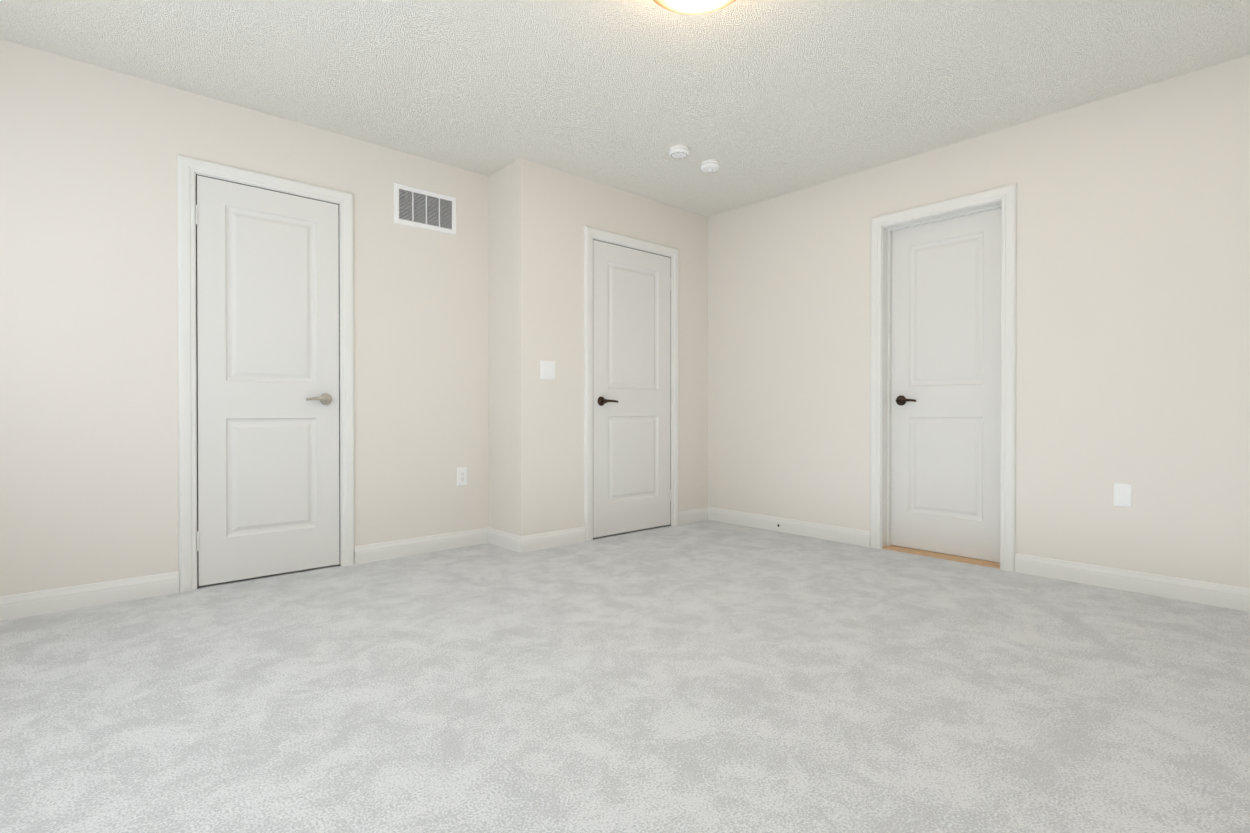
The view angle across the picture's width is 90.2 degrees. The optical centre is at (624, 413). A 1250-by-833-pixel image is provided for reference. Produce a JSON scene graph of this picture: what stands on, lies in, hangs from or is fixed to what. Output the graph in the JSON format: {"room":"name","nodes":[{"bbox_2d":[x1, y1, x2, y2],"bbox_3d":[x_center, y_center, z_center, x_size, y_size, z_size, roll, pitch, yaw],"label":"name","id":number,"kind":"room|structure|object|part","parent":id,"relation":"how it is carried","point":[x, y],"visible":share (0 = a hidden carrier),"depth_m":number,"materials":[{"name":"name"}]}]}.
{"room":"empty bedroom","nodes":[
{"label":"empty bedroom","id":0,"kind":"room"},
{"bbox_2d":[0,39,488,595],"bbox_3d":[-2.017,-0.356,3.253,3.130,2.440,0.140,0,1,-42],"label":"wall","id":1,"kind":"structure","parent":0,"point":[88,323],"depth_m":2.94,"materials":[{"name":"white paint"}]},
{"bbox_2d":[0,571,178,620],"bbox_3d":[-2.596,0.817,2.638,1.157,0.101,0.014,0,1,-42],"label":"baseboard","id":2,"kind":"structure","parent":1,"relation":"attached to","point":[22,605],"depth_m":2.79,"materials":[{"name":"white paint"}]},
{"bbox_2d":[177,154,354,591],"bbox_3d":[-1.910,-0.198,3.351,0.824,2.122,0.179,0,1,-42],"label":"door frame","id":3,"kind":"structure","parent":1,"relation":"attached to","point":[188,168],"depth_m":3.07,"materials":[{"name":"white paint"}]},
{"bbox_2d":[195,175,339,585],"bbox_3d":[-1.878,-0.164,3.309,0.672,2.030,0.149,0,1,-42],"label":"door","id":4,"kind":"structure","parent":1,"relation":"in","point":[268,363],"depth_m":3.28,"materials":[{"name":"white paint"}]},
{"bbox_3d":[-2.109,-0.178,3.072,0.010,1.706,0.010,0,1,-42],"label":"door hinges","id":5,"kind":"part","parent":4,"relation":"part of","materials":[{"name":"silver metal"}]},
{"bbox_3d":[-1.710,-0.083,3.461,0.144,0.065,0.149,0,1,-42],"label":"handle","id":6,"kind":"part","parent":4,"relation":"part of","materials":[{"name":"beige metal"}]},
{"bbox_2d":[394,182,455,234],"bbox_3d":[-1.230,-1.265,3.856,0.402,0.240,0.010,0,1,-42],"label":"air vent","id":7,"kind":"object","parent":1,"relation":"in","point":[422,208],"visible":1,"depth_m":3.85,"materials":[{"name":"white metal"}]},
{"bbox_2d":[457,467,466,485],"bbox_3d":[-1.052,0.404,4.026,0.072,0.118,0.009,0,1,-42],"label":"duplex electrical outlet","id":8,"kind":"object","parent":1,"relation":"attached to","point":[461,476],"visible":1,"depth_m":4.02,"materials":[{"name":"white plastic"}]},
{"bbox_2d":[488,165,508,532],"bbox_3d":[-0.771,-0.362,4.104,0.140,2.440,0.260,0,1,-42],"label":"wall","id":9,"kind":"structure","parent":0,"point":[498,277],"depth_m":4.05,"materials":[{"name":"white paint"}]},
{"bbox_2d":[509,158,707,535],"bbox_3d":[0.020,-0.365,4.545,1.907,2.440,0.140,0,1,-42],"label":"wall","id":10,"kind":"structure","parent":0,"point":[552,212],"depth_m":4.07,"materials":[{"name":"white paint"}]},
{"bbox_2d":[354,526,584,563],"bbox_3d":[-0.912,0.809,3.882,1.363,0.101,0.414,0,1,-42],"label":"baseboard","id":11,"kind":"structure","parent":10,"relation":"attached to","point":[427,544],"depth_m":3.92,"materials":[{"name":"white paint"}]},
{"bbox_2d":[540,360,554,379],"bbox_3d":[-0.491,-0.281,3.985,0.116,0.118,0.011,0,1,-42],"label":"rocker light switch","id":12,"kind":"object","parent":10,"relation":"attached to","point":[547,369],"visible":1,"depth_m":3.98,"materials":[{"name":"white plastic"}]},
{"bbox_2d":[584,225,678,541],"bbox_3d":[0.018,-0.206,4.545,0.916,2.122,0.179,0,1,-42],"label":"door frame","id":13,"kind":"structure","parent":10,"relation":"attached to","point":[590,233],"depth_m":4.33,"materials":[{"name":"white paint"}]},
{"bbox_2d":[593,240,671,537],"bbox_3d":[0.056,-0.172,4.509,0.764,2.030,0.149,0,1,-42],"label":"door","id":14,"kind":"structure","parent":10,"relation":"in","point":[631,375],"depth_m":4.48,"materials":[{"name":"white paint"}]},
{"bbox_3d":[-0.146,-0.088,4.328,0.144,0.065,0.149,0,1,-42],"label":"handle","id":15,"kind":"part","parent":14,"relation":"part of","materials":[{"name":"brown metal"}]},
{"bbox_3d":[0.351,-0.189,4.744,0.010,1.706,0.010,0,1,-42],"label":"door hinges","id":16,"kind":"part","parent":14,"relation":"part of","materials":[{"name":"silver metal"}]},
{"bbox_2d":[0,520,1249,832],"bbox_3d":[0.241,0.931,2.071,4.897,0.120,4.930,0,1,-42],"label":"floor","id":17,"kind":"structure","parent":0,"point":[708,676],"depth_m":1.90,"materials":[{"name":"carpet"}]},
{"bbox_2d":[0,0,1249,216],"bbox_3d":[0.241,-1.629,2.054,4.897,0.120,4.930,0,1,-42],"label":"ceiling","id":18,"kind":"structure","parent":0,"point":[760,100],"depth_m":2.84,"materials":[{"name":"white paint"}]},
{"bbox_2d":[669,145,688,158],"bbox_3d":[0.323,-1.558,3.712,0.122,0.043,0.122,0,1,-42],"label":"smoke detector","id":19,"kind":"object","parent":18,"relation":"attached to","point":[678,151],"visible":0.98,"depth_m":3.68,"materials":[{"name":"white plastic"}]},
{"bbox_2d":[653,0,735,14],"bbox_3d":[0.250,-1.502,2.137,0.414,0.133,0.414,0,1,-42],"label":"ceiling light","id":20,"kind":"object","parent":18,"relation":"attached to","point":[692,7],"visible":1,"depth_m":2.21,"materials":[{"name":"white glass"}]},
{"bbox_2d":[701,159,719,171],"bbox_3d":[0.538,-1.555,3.925,0.122,0.052,0.122,0,1,-42],"label":"smoke detector","id":21,"kind":"object","parent":18,"relation":"attached to","point":[711,165],"visible":1,"depth_m":3.89,"materials":[{"name":"white plastic"}]},
{"bbox_2d":[708,55,1249,587],"bbox_3d":[2.190,-0.358,3.451,0.140,2.440,4.390,0,1,-42],"label":"wall","id":22,"kind":"structure","parent":0,"point":[1132,339],"depth_m":3.21,"materials":[{"name":"white paint"}]},
{"bbox_2d":[679,507,869,546],"bbox_3d":[0.996,0.806,4.416,0.357,0.101,1.369,0,1,-42],"label":"baseboard","id":23,"kind":"structure","parent":22,"relation":"attached to","point":[832,533],"depth_m":4.52,"materials":[{"name":"white paint"}]},
{"bbox_2d":[882,545,999,568],"bbox_3d":[1.923,0.856,3.774,0.156,0.009,0.676,0,1,-42],"label":"door sill","id":24,"kind":"structure","parent":22,"relation":"attached to","point":[947,556],"depth_m":3.72,"materials":[{"name":"brown wood"}]},
{"bbox_2d":[870,183,1016,571],"bbox_3d":[1.915,-0.201,3.759,0.179,2.122,0.826,0,1,-42],"label":"door frame","id":25,"kind":"structure","parent":22,"relation":"attached to","point":[1007,194],"depth_m":3.78,"materials":[{"name":"white paint"}]},
{"bbox_2d":[891,208,1001,562],"bbox_3d":[1.954,-0.167,3.794,0.149,2.030,0.666,0,1,-42],"label":"door","id":26,"kind":"structure","parent":22,"relation":"in","point":[946,393],"depth_m":3.77,"materials":[{"name":"white paint"}]},
{"bbox_3d":[1.804,-0.086,3.961,0.149,0.065,0.144,0,1,-42],"label":"handle","id":27,"kind":"part","parent":26,"relation":"part of","materials":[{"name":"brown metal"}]},
{"bbox_2d":[1113,483,1131,507],"bbox_3d":[2.445,0.398,3.062,0.008,0.116,0.072,0,1,-42],"label":"electrical outlet plate","id":28,"kind":"object","parent":22,"relation":"attached to","point":[1122,494],"visible":1,"depth_m":3.06,"materials":[{"name":"white plastic"}]},
{"bbox_2d":[1015,553,1249,611],"bbox_3d":[2.811,0.817,2.654,0.014,0.101,2.025,0,1,-42],"label":"baseboard","id":29,"kind":"structure","parent":22,"relation":"attached to","point":[1214,594],"depth_m":2.99,"materials":[{"name":"white paint"}]}
]}

